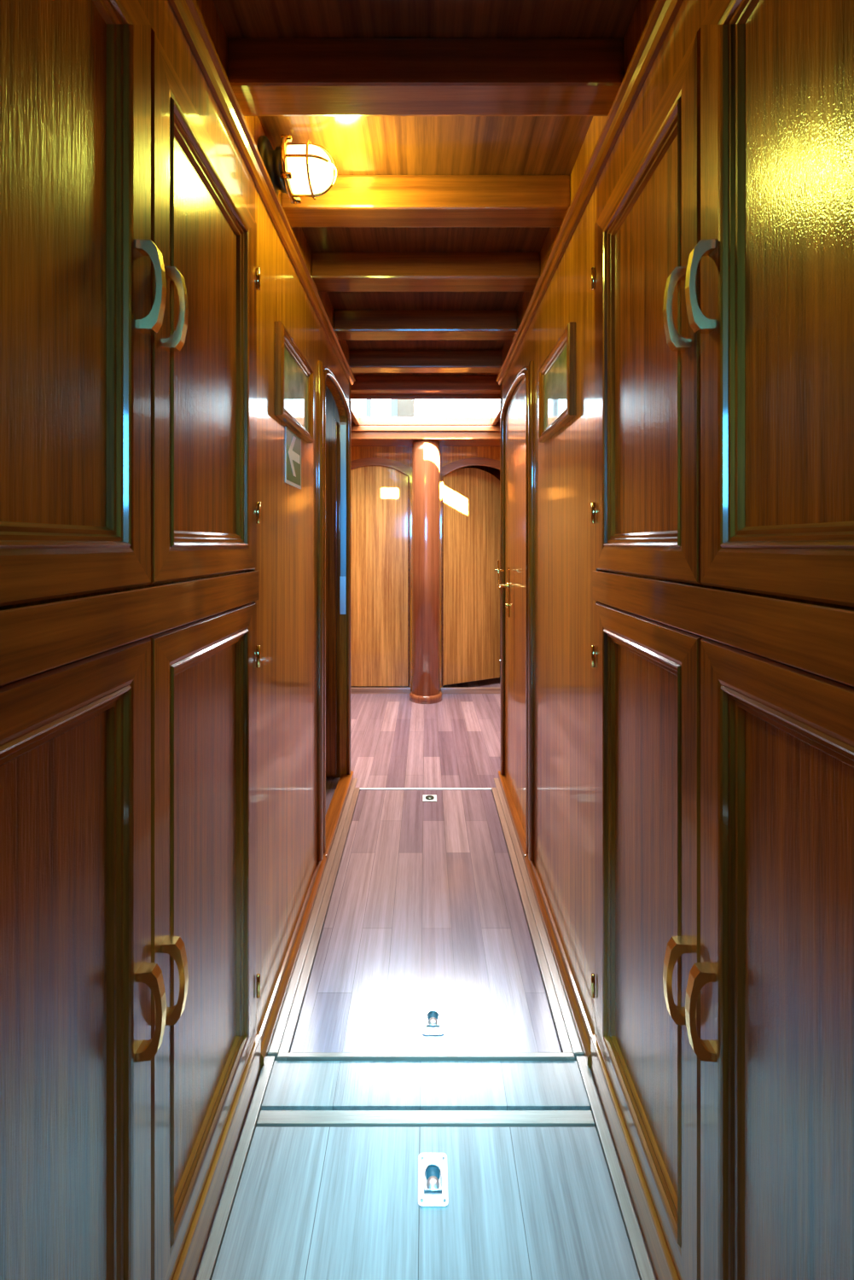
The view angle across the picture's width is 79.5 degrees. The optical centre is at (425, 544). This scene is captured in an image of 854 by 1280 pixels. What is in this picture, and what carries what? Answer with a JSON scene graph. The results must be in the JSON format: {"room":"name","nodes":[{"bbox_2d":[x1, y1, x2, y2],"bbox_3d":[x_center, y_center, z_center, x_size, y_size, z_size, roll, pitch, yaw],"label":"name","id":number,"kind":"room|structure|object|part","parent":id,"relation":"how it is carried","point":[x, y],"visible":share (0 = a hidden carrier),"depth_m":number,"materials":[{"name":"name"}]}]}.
{"room":"ship interior","nodes":[
{"label":"ship interior","id":0,"kind":"room"},
{"bbox_2d":[194,0,349,1034],"bbox_3d":[-0.410,0.100,1.438,0.045,2.180,2.364,0,0,0],"label":"wall","id":1,"kind":"structure","parent":0,"point":[287,532],"depth_m":1.40,"materials":[{"name":"brown wood"}]},
{"bbox_2d":[196,1055,274,1279],"bbox_3d":[-0.359,1.193,0.695,0.022,0.018,0.990,0,0,0],"label":"trim","id":2,"kind":"structure","parent":1,"relation":"attached to","point":[212,1249],"depth_m":0.96,"materials":[{"name":"brown wood"}]},
{"bbox_2d":[168,0,355,384],"bbox_3d":[-0.373,-0.838,0.720,0.028,0.045,3.820,0,0,0],"label":"trim","id":3,"kind":"structure","parent":1,"relation":"attached to","point":[187,13],"depth_m":1.06,"materials":[{"name":"brown wood"}]},
{"bbox_2d":[285,426,301,489],"bbox_3d":[-0.386,-0.247,1.502,0.003,0.155,0.175,0,0,0],"label":"arrow sign","id":4,"kind":"object","parent":1,"relation":"attached to","point":[293,443],"visible":1,"depth_m":1.49,"materials":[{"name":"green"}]},
{"bbox_2d":[274,321,313,442],"bbox_3d":[-0.377,-0.452,1.502,0.021,0.240,0.367,0,0,0],"label":"framed picture","id":5,"kind":"object","parent":1,"relation":"attached to","point":[293,375],"visible":1,"depth_m":1.47,"materials":[{"name":"brown wood"}]},
{"bbox_2d":[284,344,307,430],"bbox_3d":[-0.384,-0.452,1.502,0.006,0.174,0.301,0,0,0],"label":"print","id":6,"kind":"object","parent":5,"relation":"attached to","point":[295,369],"depth_m":1.49},
{"bbox_2d":[257,133,337,203],"bbox_3d":[-0.302,-0.910,1.250,0.172,0.136,0.136,0,0,0],"label":"lamp","id":7,"kind":"object","parent":1,"relation":"attached to","point":[298,171],"visible":0.98,"depth_m":1.21,"materials":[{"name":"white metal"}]},
{"bbox_2d":[259,770,353,1068],"bbox_3d":[-0.398,1.164,1.897,0.060,0.052,1.459,0,0,0],"label":"baseboard","id":8,"kind":"structure","parent":1,"relation":"attached to","point":[334,814],"depth_m":1.56,"materials":[{"name":"brown wood"}]},
{"bbox_2d":[267,778,357,1060],"bbox_3d":[-0.356,1.192,1.896,0.024,0.021,1.408,0,0,0],"label":"trim","id":9,"kind":"structure","parent":1,"relation":"attached to","point":[283,1017],"depth_m":1.52,"materials":[{"name":"brown wood"}]},
{"bbox_2d":[317,360,323,861],"bbox_3d":[-0.384,0.235,1.855,0.026,1.805,0.026,0,0,0],"label":"trim","id":10,"kind":"structure","parent":1,"relation":"attached to","point":[320,367],"depth_m":1.84,"materials":[{"name":"brown wood"}]},
{"bbox_2d":[323,366,350,853],"bbox_3d":[-0.387,0.127,2.268,0.022,2.054,0.723,0,0,0],"label":"trim","id":11,"kind":"structure","parent":1,"relation":"attached to","point":[328,372],"depth_m":1.93,"materials":[{"name":"brown wood"}]},
{"bbox_2d":[339,576,345,614],"bbox_3d":[-0.415,0.255,2.573,0.030,0.190,0.002,0,0,0],"label":"trim","id":12,"kind":"structure","parent":1,"relation":"attached to","point":[342,578],"depth_m":2.57,"materials":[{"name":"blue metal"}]},
{"bbox_2d":[340,424,346,610],"bbox_3d":[-0.414,-0.135,2.578,0.028,0.930,0.006,0,0,0],"label":"trim","id":13,"kind":"structure","parent":1,"relation":"attached to","point":[343,427],"depth_m":2.58,"materials":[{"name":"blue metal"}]},
{"bbox_2d":[325,384,339,777],"bbox_3d":[-1.317,0.100,2.645,1.766,2.180,0.040,0,0,0],"label":"wall","id":14,"kind":"structure","parent":0,"point":[331,407],"depth_m":2.62,"materials":[{"name":"brown wood"}]},
{"bbox_2d":[325,412,337,775],"bbox_3d":[-0.775,0.229,2.570,0.655,1.842,0.030,0,0,0],"label":"door","id":15,"kind":"structure","parent":14,"relation":"in","point":[331,424],"depth_m":2.56,"materials":[{"name":"brown wood"}]},
{"bbox_2d":[212,0,639,375],"bbox_3d":[-0.600,-1.000,0.930,3.280,0.020,4.340,0,0,0],"label":"ceiling","id":16,"kind":"structure","parent":0,"point":[358,145],"depth_m":1.23,"materials":[{"name":"brown wood"}]},
{"bbox_2d":[227,38,623,116],"bbox_3d":[0.000,-0.945,1.042,0.775,0.090,0.082,0,0,0],"label":"ceiling beam","id":17,"kind":"structure","parent":16,"relation":"attached to","point":[267,77],"depth_m":1.00,"materials":[{"name":"brown wood"}]},
{"bbox_2d":[281,174,570,226],"bbox_3d":[0.000,-0.945,1.417,0.775,0.090,0.090,0,0,0],"label":"ceiling beam","id":18,"kind":"structure","parent":16,"relation":"attached to","point":[352,200],"depth_m":1.37,"materials":[{"name":"brown wood"}]},
{"bbox_2d":[311,252,540,291],"bbox_3d":[0.000,-0.945,1.785,0.775,0.090,0.100,0,0,0],"label":"ceiling beam","id":19,"kind":"structure","parent":16,"relation":"attached to","point":[330,271],"depth_m":1.74,"materials":[{"name":"brown wood"}]},
{"bbox_2d":[334,309,517,340],"bbox_3d":[0.000,-0.945,2.217,0.775,0.090,0.105,0,0,0],"label":"ceiling beam","id":20,"kind":"structure","parent":16,"relation":"attached to","point":[349,324],"depth_m":2.17,"materials":[{"name":"brown wood"}]},
{"bbox_2d":[349,349,501,372],"bbox_3d":[0.000,-0.945,2.655,1.990,0.090,0.090,0,0,0],"label":"ceiling beam","id":21,"kind":"structure","parent":16,"relation":"attached to","point":[361,361],"depth_m":2.61,"materials":[{"name":"brown wood"}]},
{"bbox_2d":[350,375,500,394],"bbox_3d":[0.000,-0.945,3.040,1.990,0.090,0.080,0,0,0],"label":"ceiling beam","id":22,"kind":"structure","parent":16,"relation":"attached to","point":[363,384],"depth_m":3.00,"materials":[{"name":"brown wood"}]},
{"bbox_2d":[194,660,657,1279],"bbox_3d":[-0.550,1.220,2.050,3.300,0.060,6.500,0,0,0],"label":"floor","id":23,"kind":"structure","parent":0,"point":[455,741],"depth_m":3.09,"materials":[{"name":"brown wood"}]},
{"bbox_2d":[0,0,261,1279],"bbox_3d":[-0.598,0.176,0.709,0.503,2.028,0.910,0,0,0],"label":"tall cabinet","id":24,"kind":"object","parent":23,"relation":"on","point":[130,1045],"visible":1,"depth_m":0.65,"materials":[{"name":"brown wood"}]},
{"bbox_3d":[-0.400,0.617,0.488,0.008,0.827,0.304,0,0,0],"label":"panel","id":25,"kind":"part","parent":24,"relation":"part of","materials":[{"name":"brown wood"}]},
{"bbox_3d":[-0.400,-0.333,0.488,0.008,0.630,0.304,0,0,0],"label":"panel","id":26,"kind":"part","parent":24,"relation":"part of","materials":[{"name":"brown wood"}]},
{"bbox_3d":[-0.389,0.617,0.488,0.022,0.871,0.348,0,0,0],"label":"moulding","id":27,"kind":"part","parent":24,"relation":"part of","materials":[{"name":"brown wood"}]},
{"bbox_3d":[-0.389,-0.333,0.488,0.022,0.674,0.348,0,0,0],"label":"moulding","id":28,"kind":"part","parent":24,"relation":"part of","materials":[{"name":"brown wood"}]},
{"bbox_3d":[-0.390,0.617,0.488,0.020,0.975,0.452,0,0,0],"label":"door","id":29,"kind":"part","parent":24,"relation":"part of","materials":[{"name":"brown wood"}]},
{"bbox_3d":[-0.390,-0.333,0.488,0.020,0.778,0.452,0,0,0],"label":"door","id":30,"kind":"part","parent":24,"relation":"part of","materials":[{"name":"brown wood"}]},
{"bbox_3d":[-0.391,0.092,0.712,0.028,0.067,0.900,0,0,0],"label":"rail","id":31,"kind":"part","parent":24,"relation":"part of","materials":[{"name":"brown wood"}]},
{"bbox_3d":[-0.363,0.619,0.681,0.034,0.116,0.019,0,0,0],"label":"handle","id":32,"kind":"part","parent":24,"relation":"part of","materials":[{"name":"gold metal"}]},
{"bbox_3d":[-0.363,-0.341,0.681,0.034,0.116,0.019,0,0,0],"label":"handle","id":33,"kind":"part","parent":24,"relation":"part of","materials":[{"name":"gold metal"}]},
{"bbox_3d":[-0.363,0.632,0.745,0.034,0.116,0.019,0,0,0],"label":"handle","id":34,"kind":"part","parent":24,"relation":"part of","materials":[{"name":"gold metal"}]},
{"bbox_3d":[-0.363,-0.341,0.745,0.034,0.116,0.019,0,0,0],"label":"handle","id":35,"kind":"part","parent":24,"relation":"part of","materials":[{"name":"gold metal"}]},
{"bbox_3d":[-0.390,0.617,0.933,0.020,0.975,0.434,0,0,0],"label":"door","id":36,"kind":"part","parent":24,"relation":"part of","materials":[{"name":"brown wood"}]},
{"bbox_3d":[-0.390,-0.333,0.933,0.020,0.778,0.434,0,0,0],"label":"door","id":37,"kind":"part","parent":24,"relation":"part of","materials":[{"name":"brown wood"}]},
{"bbox_3d":[-0.400,0.617,0.933,0.008,0.827,0.286,0,0,0],"label":"panel","id":38,"kind":"part","parent":24,"relation":"part of","materials":[{"name":"brown wood"}]},
{"bbox_3d":[-0.400,-0.333,0.933,0.008,0.630,0.286,0,0,0],"label":"panel","id":39,"kind":"part","parent":24,"relation":"part of","materials":[{"name":"brown wood"}]},
{"bbox_3d":[-0.389,0.617,0.933,0.022,0.871,0.330,0,0,0],"label":"moulding","id":40,"kind":"part","parent":24,"relation":"part of","materials":[{"name":"brown wood"}]},
{"bbox_3d":[-0.389,-0.333,0.933,0.022,0.674,0.330,0,0,0],"label":"moulding","id":41,"kind":"part","parent":24,"relation":"part of","materials":[{"name":"brown wood"}]},
{"bbox_2d":[276,787,575,1060],"bbox_3d":[0.000,1.190,1.836,0.685,0.024,1.312,0,0,0],"label":"floor panel","id":42,"kind":"object","parent":23,"relation":"on","point":[423,903],"depth_m":1.52,"materials":[{"name":"brown wood"}]},
{"bbox_3d":[0.019,1.187,2.405,0.066,0.006,0.060,0,0,0],"label":"finger pull","id":43,"kind":"part","parent":42,"relation":"part of","materials":[{"name":"silver metal"}]},
{"bbox_2d":[422,1004,444,1035],"bbox_3d":[0.018,1.187,1.285,0.054,0.006,0.080,0,0,0],"label":"ring latch","id":44,"kind":"object","parent":42,"relation":"on","point":[433,1015],"visible":1,"depth_m":1.28,"materials":[{"name":"silver metal"}]},
{"bbox_2d":[211,1126,639,1279],"bbox_3d":[0.000,1.196,0.625,0.694,0.012,0.849,0,0,0],"label":"floor panel","id":45,"kind":"object","parent":23,"relation":"on","point":[311,1202],"visible":1,"depth_m":0.92,"materials":[{"name":"wood"}]},
{"bbox_2d":[418,1152,448,1207],"bbox_3d":[0.013,1.187,0.962,0.054,0.006,0.080,0,0,0],"label":"ring latch","id":46,"kind":"object","parent":45,"relation":"on","point":[433,1184],"visible":1,"depth_m":0.96,"materials":[{"name":"silver metal"}]},
{"bbox_2d":[261,1060,590,1110],"bbox_3d":[0.000,1.193,1.131,0.694,0.017,0.095,0,0,0],"label":"step","id":47,"kind":"structure","parent":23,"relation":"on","point":[292,1085],"depth_m":1.12,"materials":[{"name":"wood"}]},
{"bbox_2d":[409,439,442,703],"bbox_3d":[0.002,0.203,3.955,0.252,1.974,0.252,0,0,0],"label":"column","id":48,"kind":"structure","parent":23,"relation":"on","point":[426,453],"depth_m":3.86,"materials":[{"name":"brown wood"}]},
{"bbox_2d":[256,1110,594,1126],"bbox_3d":[0.000,1.195,1.067,0.694,0.014,0.025,0,0,0],"label":"strip","id":49,"kind":"object","parent":23,"relation":"on","point":[266,1118],"visible":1,"depth_m":1.06,"materials":[{"name":"silver metal"}]},
{"bbox_2d":[360,787,491,790],"bbox_3d":[0.000,1.194,2.498,0.680,0.016,0.013,0,0,0],"label":"threshold strip","id":50,"kind":"object","parent":23,"relation":"on","point":[361,788],"visible":0.48,"depth_m":2.49,"materials":[{"name":"silver metal"}]},
{"bbox_2d":[494,778,583,1060],"bbox_3d":[0.356,1.192,1.896,0.024,0.021,1.408,0,0,0],"label":"trim","id":51,"kind":"structure","parent":23,"relation":"on","point":[567,1017],"depth_m":1.52,"materials":[{"name":"brown wood"}]},
{"bbox_2d":[576,1055,655,1279],"bbox_3d":[0.359,1.193,0.695,0.022,0.018,0.990,0,0,0],"label":"trim","id":52,"kind":"structure","parent":23,"relation":"on","point":[638,1249],"depth_m":0.96,"materials":[{"name":"brown wood"}]},
{"bbox_2d":[590,0,853,1279],"bbox_3d":[0.598,0.176,0.709,0.503,2.028,0.910,0,0,0],"label":"tall cabinet","id":53,"kind":"object","parent":23,"relation":"on","point":[722,1045],"visible":0.99,"depth_m":0.65,"materials":[{"name":"brown wood"}]},
{"bbox_3d":[0.389,0.617,0.933,0.022,0.871,0.330,0,0,0],"label":"moulding","id":54,"kind":"part","parent":53,"relation":"part of","materials":[{"name":"brown wood"}]},
{"bbox_3d":[0.389,-0.333,0.933,0.022,0.674,0.330,0,0,0],"label":"moulding","id":55,"kind":"part","parent":53,"relation":"part of","materials":[{"name":"brown wood"}]},
{"bbox_3d":[0.400,0.617,0.933,0.008,0.827,0.286,0,0,0],"label":"panel","id":56,"kind":"part","parent":53,"relation":"part of","materials":[{"name":"brown wood"}]},
{"bbox_3d":[0.400,-0.333,0.933,0.008,0.630,0.286,0,0,0],"label":"panel","id":57,"kind":"part","parent":53,"relation":"part of","materials":[{"name":"brown wood"}]},
{"bbox_3d":[0.390,-0.333,0.933,0.020,0.778,0.434,0,0,0],"label":"door","id":58,"kind":"part","parent":53,"relation":"part of","materials":[{"name":"brown wood"}]},
{"bbox_3d":[0.390,0.617,0.933,0.020,0.975,0.434,0,0,0],"label":"door","id":59,"kind":"part","parent":53,"relation":"part of","materials":[{"name":"brown wood"}]},
{"bbox_3d":[0.363,0.632,0.745,0.034,0.116,0.019,0,0,0],"label":"handle","id":60,"kind":"part","parent":53,"relation":"part of","materials":[{"name":"gold metal"}]},
{"bbox_3d":[0.363,-0.341,0.745,0.034,0.116,0.019,0,0,0],"label":"handle","id":61,"kind":"part","parent":53,"relation":"part of","materials":[{"name":"gold metal"}]},
{"bbox_3d":[0.363,0.619,0.681,0.034,0.116,0.019,0,0,0],"label":"handle","id":62,"kind":"part","parent":53,"relation":"part of","materials":[{"name":"gold metal"}]},
{"bbox_3d":[0.363,-0.341,0.681,0.034,0.116,0.019,0,0,0],"label":"handle","id":63,"kind":"part","parent":53,"relation":"part of","materials":[{"name":"gold metal"}]},
{"bbox_3d":[0.391,0.092,0.712,0.028,0.067,0.900,0,0,0],"label":"rail","id":64,"kind":"part","parent":53,"relation":"part of","materials":[{"name":"brown wood"}]},
{"bbox_3d":[0.390,0.617,0.488,0.020,0.975,0.452,0,0,0],"label":"door","id":65,"kind":"part","parent":53,"relation":"part of","materials":[{"name":"brown wood"}]},
{"bbox_3d":[0.390,-0.333,0.488,0.020,0.778,0.452,0,0,0],"label":"door","id":66,"kind":"part","parent":53,"relation":"part of","materials":[{"name":"brown wood"}]},
{"bbox_3d":[0.389,0.617,0.488,0.022,0.871,0.348,0,0,0],"label":"moulding","id":67,"kind":"part","parent":53,"relation":"part of","materials":[{"name":"brown wood"}]},
{"bbox_3d":[0.389,-0.333,0.488,0.022,0.674,0.348,0,0,0],"label":"moulding","id":68,"kind":"part","parent":53,"relation":"part of","materials":[{"name":"brown wood"}]},
{"bbox_3d":[0.400,0.617,0.488,0.008,0.827,0.304,0,0,0],"label":"panel","id":69,"kind":"part","parent":53,"relation":"part of","materials":[{"name":"brown wood"}]},
{"bbox_3d":[0.400,-0.333,0.488,0.008,0.630,0.304,0,0,0],"label":"panel","id":70,"kind":"part","parent":53,"relation":"part of","materials":[{"name":"brown wood"}]},
{"bbox_2d":[350,446,500,692],"bbox_3d":[0.000,0.140,4.143,2.000,2.100,0.045,0,0,0],"label":"wall","id":71,"kind":"structure","parent":0,"point":[403,455],"depth_m":4.12,"materials":[{"name":"brown wood"}]},
{"bbox_2d":[350,465,407,686],"bbox_3d":[-0.417,0.252,4.143,0.562,1.776,0.030,0,0,0],"label":"door","id":72,"kind":"structure","parent":71,"relation":"in","point":[379,494],"depth_m":4.13,"materials":[{"name":"brown wood"}]},
{"bbox_2d":[350,687,410,693],"bbox_3d":[-0.560,1.173,4.105,0.880,0.057,0.030,0,0,0],"label":"baseboard","id":73,"kind":"structure","parent":71,"relation":"attached to","point":[353,690],"depth_m":4.09,"materials":[{"name":"brown wood"}]},
{"bbox_2d":[350,457,412,686],"bbox_3d":[-0.417,0.220,4.116,0.633,1.830,0.014,0,0,0],"label":"trim","id":74,"kind":"structure","parent":71,"relation":"attached to","point":[406,470],"depth_m":4.11,"materials":[{"name":"brown wood"}]},
{"bbox_2d":[350,422,500,446],"bbox_3d":[0.000,-0.847,3.972,2.000,0.124,0.294,0,0,0],"label":"trim","id":75,"kind":"structure","parent":71,"relation":"attached to","point":[357,439],"depth_m":3.83,"materials":[{"name":"brown wood"}]},
{"bbox_2d":[440,457,500,686],"bbox_3d":[0.417,0.220,4.116,0.633,1.830,0.014,0,0,0],"label":"trim","id":76,"kind":"structure","parent":71,"relation":"attached to","point":[445,470],"depth_m":4.11,"materials":[{"name":"brown wood"}]},
{"bbox_2d":[441,687,500,693],"bbox_3d":[0.560,1.173,4.105,0.880,0.057,0.030,0,0,0],"label":"baseboard","id":77,"kind":"structure","parent":71,"relation":"attached to","point":[445,690],"depth_m":4.09,"materials":[{"name":"brown wood"}]},
{"bbox_2d":[443,467,500,685],"bbox_3d":[0.380,0.251,4.274,0.565,1.769,0.030,0,0,-27],"label":"door","id":78,"kind":"structure","parent":71,"relation":"in","point":[472,497],"depth_m":4.25,"materials":[{"name":"brown wood"}]},
{"bbox_2d":[350,417,500,422],"bbox_3d":[0.000,-0.950,4.210,2.080,0.080,2.260,0,0,0],"label":"ceiling","id":79,"kind":"structure","parent":0,"point":[352,420],"depth_m":3.77,"materials":[{"name":"brown wood"}]},
{"bbox_2d":[350,394,500,425],"bbox_3d":[0.000,-0.912,3.467,1.036,0.065,0.735,0,0,0],"label":"trim","id":80,"kind":"structure","parent":79,"relation":"attached to","point":[358,421],"depth_m":3.80,"materials":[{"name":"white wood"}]},
{"bbox_2d":[350,399,500,417],"bbox_3d":[-0.060,-1.280,5.375,1.840,0.660,0.050,0,0,0],"label":"window","id":81,"kind":"structure","parent":79,"relation":"in","point":[364,408],"depth_m":5.37,"materials":[{"name":"white glass"}]},
{"bbox_2d":[455,465,500,659],"bbox_3d":[0.000,0.100,5.320,2.080,2.180,0.040,0,0,0],"label":"wall","id":82,"kind":"structure","parent":0,"point":[497,473],"depth_m":5.30,"materials":[{"name":"brown wood"}]},
{"bbox_2d":[501,0,657,1034],"bbox_3d":[0.410,0.100,1.438,0.045,2.180,2.364,0,0,0],"label":"wall","id":83,"kind":"structure","parent":0,"point":[564,861],"depth_m":1.39,"materials":[{"name":"brown wood"}]},
{"bbox_2d":[494,375,525,833],"bbox_3d":[0.379,0.232,2.257,0.098,1.845,0.649,0,0,0],"label":"door","id":84,"kind":"structure","parent":83,"relation":"in","point":[514,421],"depth_m":2.26,"materials":[{"name":"brown wood"}]},
{"bbox_3d":[0.361,0.140,2.460,0.063,0.130,0.008,0,0,0],"label":"latch arm","id":85,"kind":"part","parent":84,"relation":"part of","materials":[{"name":"gold metal"}]},
{"bbox_3d":[0.366,0.197,2.399,0.056,0.028,0.109,0,0,0],"label":"lever","id":86,"kind":"part","parent":84,"relation":"part of","materials":[{"name":"gold metal"}]},
{"bbox_3d":[0.394,0.228,2.440,0.004,0.235,0.024,0,0,0],"label":"plate","id":87,"kind":"part","parent":84,"relation":"part of","materials":[{"name":"gold metal"}]},
{"bbox_2d":[500,366,528,853],"bbox_3d":[0.387,0.127,2.268,0.022,2.054,0.723,0,0,0],"label":"trim","id":88,"kind":"structure","parent":83,"relation":"attached to","point":[523,372],"depth_m":2.26,"materials":[{"name":"brown wood"}]},
{"bbox_2d":[528,360,534,861],"bbox_3d":[0.384,0.235,1.855,0.026,1.805,0.026,0,0,0],"label":"trim","id":89,"kind":"structure","parent":83,"relation":"attached to","point":[531,367],"depth_m":1.84,"materials":[{"name":"brown wood"}]},
{"bbox_2d":[498,770,592,1068],"bbox_3d":[0.398,1.164,1.897,0.060,0.052,1.459,0,0,0],"label":"baseboard","id":90,"kind":"structure","parent":83,"relation":"attached to","point":[582,1025],"depth_m":1.51,"materials":[{"name":"brown wood"}]},
{"bbox_2d":[538,322,575,442],"bbox_3d":[0.377,-0.452,1.498,0.021,0.240,0.353,0,0,0],"label":"framed picture","id":91,"kind":"object","parent":83,"relation":"attached to","point":[557,373],"visible":1,"depth_m":1.47,"materials":[{"name":"brown wood"}]},
{"bbox_2d":[545,346,566,429],"bbox_3d":[0.384,-0.452,1.498,0.006,0.174,0.287,0,0,0],"label":"print","id":92,"kind":"object","parent":91,"relation":"attached to","point":[555,369],"depth_m":1.50},
{"bbox_2d":[495,0,683,384],"bbox_3d":[0.373,-0.838,0.720,0.028,0.045,3.820,0,0,0],"label":"trim","id":93,"kind":"structure","parent":83,"relation":"attached to","point":[664,13],"depth_m":1.06,"materials":[{"name":"brown wood"}]}
]}

